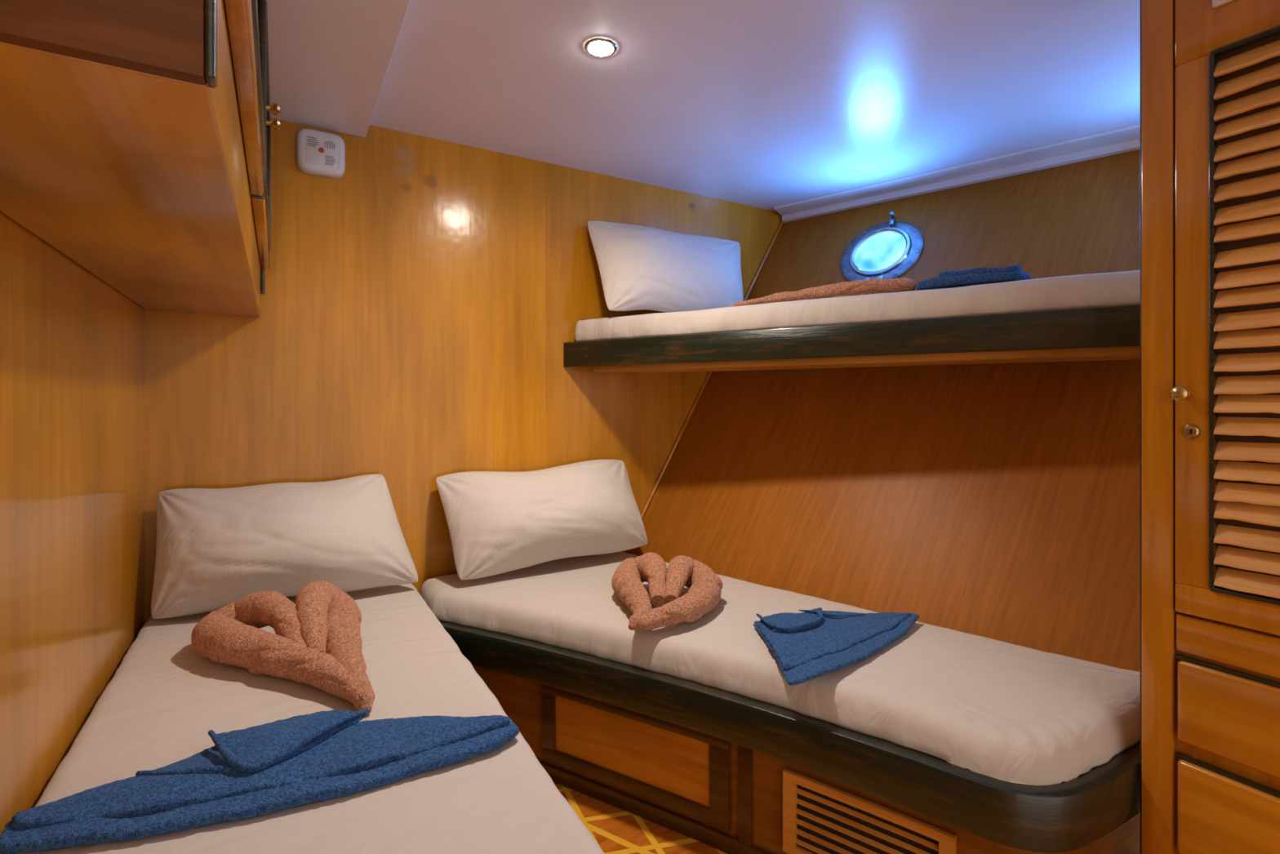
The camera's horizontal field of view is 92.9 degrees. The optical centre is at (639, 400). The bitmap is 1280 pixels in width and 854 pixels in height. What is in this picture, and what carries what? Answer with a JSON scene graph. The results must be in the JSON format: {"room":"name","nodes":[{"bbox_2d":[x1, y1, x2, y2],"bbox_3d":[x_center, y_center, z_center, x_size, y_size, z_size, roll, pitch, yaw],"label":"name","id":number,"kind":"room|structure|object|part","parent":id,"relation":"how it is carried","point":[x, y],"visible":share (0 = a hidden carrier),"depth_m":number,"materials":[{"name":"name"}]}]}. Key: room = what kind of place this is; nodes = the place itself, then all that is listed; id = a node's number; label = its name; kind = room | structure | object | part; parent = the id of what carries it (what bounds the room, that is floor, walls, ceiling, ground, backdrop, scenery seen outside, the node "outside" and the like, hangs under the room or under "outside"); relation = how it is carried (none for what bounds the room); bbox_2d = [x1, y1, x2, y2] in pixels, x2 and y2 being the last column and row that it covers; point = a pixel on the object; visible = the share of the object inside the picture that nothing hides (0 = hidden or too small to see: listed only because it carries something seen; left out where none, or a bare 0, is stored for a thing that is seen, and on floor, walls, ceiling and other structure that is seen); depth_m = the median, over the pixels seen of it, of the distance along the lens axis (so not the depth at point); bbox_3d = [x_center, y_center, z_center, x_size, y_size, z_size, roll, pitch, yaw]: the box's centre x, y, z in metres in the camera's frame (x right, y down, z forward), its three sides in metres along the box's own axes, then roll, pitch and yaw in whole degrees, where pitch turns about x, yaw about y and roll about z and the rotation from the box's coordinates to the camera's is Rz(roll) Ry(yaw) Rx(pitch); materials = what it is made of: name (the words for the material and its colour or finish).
{"room":"boat cabin","nodes":[
{"label":"boat cabin","id":0,"kind":"room"},
{"bbox_2d":[0,210,144,853],"bbox_3d":[-0.642,0.076,0.327,0.050,2.228,3.618,0,0,-31],"label":"wall","id":1,"kind":"structure","parent":0,"point":[72,344],"depth_m":1.16,"materials":[{"name":"brown wood"}]},
{"bbox_2d":[0,0,279,316],"bbox_3d":[-0.934,-0.617,1.225,0.360,0.674,1.769,0,0,-31],"label":"locker","id":2,"kind":"object","parent":1,"relation":"attached to","point":[135,135],"visible":1,"depth_m":0.71,"materials":[{"name":"brown wood"}]},
{"bbox_3d":[-0.514,-0.617,0.460,0.302,0.672,0.019,0,0,-31],"label":"panel","id":3,"kind":"part","parent":2,"relation":"part of","materials":[{"name":"brown wood"}]},
{"bbox_3d":[-0.606,-0.685,0.948,0.028,0.510,0.778,0,0,-31],"label":"door","id":4,"kind":"part","parent":2,"relation":"part of","materials":[{"name":"brown wood"}]},
{"bbox_3d":[-1.020,-0.685,1.645,0.028,0.510,0.798,0,0,-31],"label":"door","id":5,"kind":"part","parent":2,"relation":"part of","materials":[{"name":"brown wood"}]},
{"bbox_3d":[-1.242,-0.650,2.002,0.012,0.600,0.032,0,0,-31],"label":"trim","id":6,"kind":"part","parent":2,"relation":"part of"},
{"bbox_3d":[-0.810,-0.610,1.339,0.030,0.024,0.024,0,0,-31],"label":"knob","id":7,"kind":"part","parent":2,"relation":"part of","materials":[{"name":"gold metal"}]},
{"bbox_3d":[-0.769,-0.610,1.270,0.030,0.024,0.024,0,0,-31],"label":"knob","id":8,"kind":"part","parent":2,"relation":"part of","materials":[{"name":"gold metal"}]},
{"bbox_2d":[266,0,410,137],"bbox_3d":[-0.349,-0.983,0.501,0.632,0.051,3.618,0,0,-31],"label":"ceiling","id":9,"kind":"structure","parent":1,"relation":"attached to","point":[329,60],"depth_m":1.69,"materials":[{"name":"paint"}]},
{"bbox_2d":[144,118,782,623],"bbox_3d":[-0.368,0.076,2.623,2.866,2.228,0.050,0,0,-31],"label":"wall","id":10,"kind":"structure","parent":0,"point":[421,302],"depth_m":2.31,"materials":[{"name":"brown wood"}]},
{"bbox_2d":[296,128,345,177],"bbox_3d":[-1.114,-0.865,2.126,0.150,0.150,0.041,0,0,-31],"label":"smoke detector","id":11,"kind":"object","parent":10,"relation":"attached to","point":[321,153],"visible":1,"depth_m":2.11,"materials":[{"name":"white plastic"}]},
{"bbox_2d":[305,133,337,167],"bbox_3d":[-1.107,-0.866,2.113,0.098,0.100,0.007,0,0,-31],"label":"grille","id":12,"kind":"object","parent":11,"relation":"attached to","point":[321,149],"depth_m":2.11,"materials":[{"name":"white plastic"}]},
{"bbox_2d":[640,222,782,519],"bbox_3d":[0.354,-0.150,3.013,0.956,1.608,0.016,0,0,-31],"label":"trim","id":13,"kind":"structure","parent":10,"relation":"attached to","point":[763,260],"depth_m":2.95,"materials":[{"name":"brown wood"}]},
{"bbox_2d":[553,782,727,853],"bbox_3d":[1.048,1.195,1.359,4.010,0.050,3.668,0,0,-31],"label":"floor","id":14,"kind":"structure","parent":0,"point":[616,830],"depth_m":1.65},
{"bbox_2d":[438,619,1139,853],"bbox_3d":[0.178,0.960,1.812,2.147,0.419,0.879,0,0,43],"label":"bunk bed","id":15,"kind":"object","parent":14,"relation":"on","point":[728,772],"visible":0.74,"depth_m":1.51,"materials":[{"name":"brown wood"}]},
{"bbox_3d":[-0.034,0.986,1.733,0.519,0.172,0.011,0,0,31],"label":"panel","id":16,"kind":"part","parent":15,"relation":"part of","materials":[{"name":"brown wood"}]},
{"bbox_3d":[-0.034,0.994,1.728,0.620,0.243,0.018,0,0,31],"label":"cupboard door","id":17,"kind":"part","parent":15,"relation":"part of","materials":[{"name":"brown wood"}]},
{"bbox_2d":[419,551,1139,785],"bbox_3d":[0.207,0.704,1.853,2.102,0.110,0.903,0,0,43],"label":"mattress","id":18,"kind":"object","parent":15,"relation":"on","point":[997,709],"visible":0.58,"depth_m":1.50,"materials":[{"name":"beige fabric"}]},
{"bbox_2d":[435,459,647,579],"bbox_3d":[-0.349,0.444,2.391,0.827,0.374,0.296,0,0,-31],"label":"pillow","id":19,"kind":"object","parent":18,"relation":"on","point":[499,522],"visible":1,"depth_m":2.29,"materials":[{"name":"beige fabric"}]},
{"bbox_2d":[611,551,722,630],"bbox_3d":[0.096,0.580,1.929,0.346,0.138,0.442,0,0,-12],"label":"towel","id":20,"kind":"object","parent":18,"relation":"on","point":[704,594],"visible":1,"depth_m":1.86,"materials":[{"name":"orange fabric"}]},
{"bbox_2d":[753,607,919,685],"bbox_3d":[0.528,0.620,1.666,0.632,0.049,0.329,0,0,-31],"label":"towel","id":21,"kind":"object","parent":18,"relation":"on","point":[808,645],"visible":1,"depth_m":1.60,"materials":[{"name":"blue fabric"}]},
{"bbox_2d":[782,768,956,853],"bbox_3d":[0.502,0.999,1.371,0.378,0.198,0.019,0,0,38],"label":"vent grille","id":22,"kind":"object","parent":15,"relation":"attached to","point":[822,814],"depth_m":1.39,"materials":[{"name":"brown wood"}]},
{"bbox_2d":[1139,0,1279,853],"bbox_3d":[1.423,0.082,0.817,0.318,2.174,1.153,0,0,-31],"label":"tall cabinet","id":23,"kind":"object","parent":14,"relation":"on","point":[1210,76],"visible":1,"depth_m":1.15,"materials":[{"name":"brown wood"}]},
{"bbox_3d":[1.044,0.082,1.224,0.018,2.172,0.052,0,0,-31],"label":"post","id":24,"kind":"part","parent":23,"relation":"part of","materials":[{"name":"brown wood"}]},
{"bbox_3d":[1.044,-0.013,1.174,0.030,0.027,0.027,0,0,-31],"label":"knob","id":25,"kind":"part","parent":23,"relation":"part of","materials":[{"name":"gold metal"}]},
{"bbox_2d":[1212,0,1233,8],"bbox_3d":[1.085,-0.772,1.119,0.014,0.075,0.047,0,0,-31],"label":"switch box","id":26,"kind":"object","parent":23,"relation":"attached to","point":[1215,3],"visible":1,"depth_m":1.13,"materials":[{"name":"white plastic"}]},
{"bbox_3d":[1.211,0.456,0.947,0.014,0.072,0.592,0,0,-31],"label":"rail","id":27,"kind":"part","parent":23,"relation":"part of","materials":[{"name":"brown wood"}]},
{"bbox_3d":[1.209,-0.217,0.945,0.020,1.265,0.591,0,0,-31],"label":"door","id":28,"kind":"part","parent":23,"relation":"part of","materials":[{"name":"brown wood"}]},
{"bbox_3d":[1.207,0.796,0.941,0.026,0.188,0.586,0,0,-31],"label":"drawer","id":29,"kind":"part","parent":23,"relation":"part of","materials":[{"name":"brown wood"}]},
{"bbox_3d":[1.207,0.587,0.941,0.026,0.157,0.586,0,0,-31],"label":"drawer","id":30,"kind":"part","parent":23,"relation":"part of","materials":[{"name":"brown wood"}]},
{"bbox_3d":[-0.704,0.975,1.230,0.762,0.389,1.994,0,0,-31],"label":"bunk bed","id":31,"kind":"object","parent":14,"relation":"on","visible":0,"materials":[{"name":"fabric"}]},
{"bbox_2d":[15,583,604,853],"bbox_3d":[-0.693,0.712,1.237,0.784,0.131,1.981,0,0,-31],"label":"mattress","id":32,"kind":"object","parent":31,"relation":"on","point":[160,706],"visible":0.57,"depth_m":1.12,"materials":[{"name":"beige fabric"}]},
{"bbox_2d":[0,708,519,853],"bbox_3d":[-0.601,0.616,1.060,0.748,0.058,0.257,0,0,-31],"label":"towel","id":33,"kind":"object","parent":32,"relation":"on","point":[300,760],"visible":1,"depth_m":1.00,"materials":[{"name":"blue fabric"}]},
{"bbox_2d":[191,580,374,714],"bbox_3d":[-0.855,0.574,1.448,0.387,0.155,0.658,0,0,-31],"label":"towel","id":34,"kind":"object","parent":32,"relation":"on","point":[317,642],"visible":0.99,"depth_m":1.46,"materials":[{"name":"orange fabric"}]},
{"bbox_2d":[151,474,417,618],"bbox_3d":[-1.108,0.450,1.954,0.734,0.368,0.256,0,0,-31],"label":"pillow","id":35,"kind":"object","parent":32,"relation":"on","point":[216,548],"visible":0.94,"depth_m":1.87,"materials":[{"name":"beige fabric"}]},
{"bbox_2d":[369,0,1139,211],"bbox_3d":[1.048,-1.028,1.359,4.010,0.040,3.668,0,0,-31],"label":"ceiling","id":36,"kind":"structure","parent":0,"point":[767,104],"depth_m":1.95,"materials":[{"name":"paint"}]},
{"bbox_2d":[584,37,617,57],"bbox_3d":[-0.112,-1.000,1.736,0.094,0.016,0.094,0,0,-31],"label":"recessed light","id":37,"kind":"object","parent":36,"relation":"in","point":[597,46],"visible":1,"depth_m":1.72,"materials":[{"name":"white"}]},
{"bbox_2d":[624,149,1139,671],"bbox_3d":[1.430,-0.069,2.081,3.199,1.878,1.222,0,0,43],"label":"wall","id":38,"kind":"structure","parent":0,"point":[997,501],"depth_m":2.21,"materials":[{"name":"brown wood"}]},
{"bbox_2d":[564,305,1139,373],"bbox_3d":[0.799,-0.185,2.311,2.225,0.127,0.692,0,0,32],"label":"bunk bed frame","id":39,"kind":"structure","parent":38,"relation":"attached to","point":[1105,333],"depth_m":1.93,"materials":[{"name":"brown wood"}]},
{"bbox_2d":[574,270,1139,341],"bbox_3d":[0.829,-0.301,2.316,2.192,0.104,0.720,0,0,32],"label":"mattress","id":40,"kind":"object","parent":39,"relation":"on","point":[1113,289],"visible":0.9,"depth_m":1.93,"materials":[{"name":"beige fabric"}]},
{"bbox_2d":[587,220,743,312],"bbox_3d":[0.191,-0.578,2.725,0.838,0.424,0.244,0,0,-31],"label":"pillow","id":41,"kind":"object","parent":40,"relation":"on","point":[641,267],"visible":0.92,"depth_m":2.60,"materials":[{"name":"beige fabric"}]},
{"bbox_2d":[730,277,917,306],"bbox_3d":[0.661,-0.377,2.217,0.655,0.051,0.288,0,0,32],"label":"towel","id":42,"kind":"object","parent":40,"relation":"on","point":[873,286],"visible":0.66,"depth_m":2.06,"materials":[{"name":"orange fabric"}]},
{"bbox_2d":[916,264,1031,290],"bbox_3d":[1.052,-0.384,1.925,0.312,0.056,0.193,0,0,32],"label":"towel","id":43,"kind":"object","parent":40,"relation":"on","point":[975,276],"visible":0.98,"depth_m":1.85,"materials":[{"name":"blue fabric"}]},
{"bbox_2d":[840,211,924,281],"bbox_3d":[1.087,-0.684,2.763,0.236,0.368,0.358,0,0,-31],"label":"window","id":44,"kind":"structure","parent":38,"relation":"in","point":[887,250],"depth_m":2.75,"materials":[{"name":"silver metal"}]},
{"bbox_3d":[1.087,-0.673,2.757,0.232,0.203,0.113,0,0,39],"label":"glass","id":45,"kind":"part","parent":44,"relation":"part of","materials":[{"name":"blue"}]},
{"bbox_3d":[1.085,-0.673,2.755,0.274,0.242,0.142,0,0,39],"label":"frame","id":46,"kind":"part","parent":44,"relation":"part of","materials":[{"name":"silver metal"}]},
{"bbox_2d":[773,124,1139,222],"bbox_3d":[1.836,-0.979,2.305,2.852,0.057,0.160,0,0,40],"label":"trim","id":47,"kind":"structure","parent":38,"relation":"attached to","point":[1124,140],"depth_m":2.62,"materials":[{"name":"white paint"}]}
]}

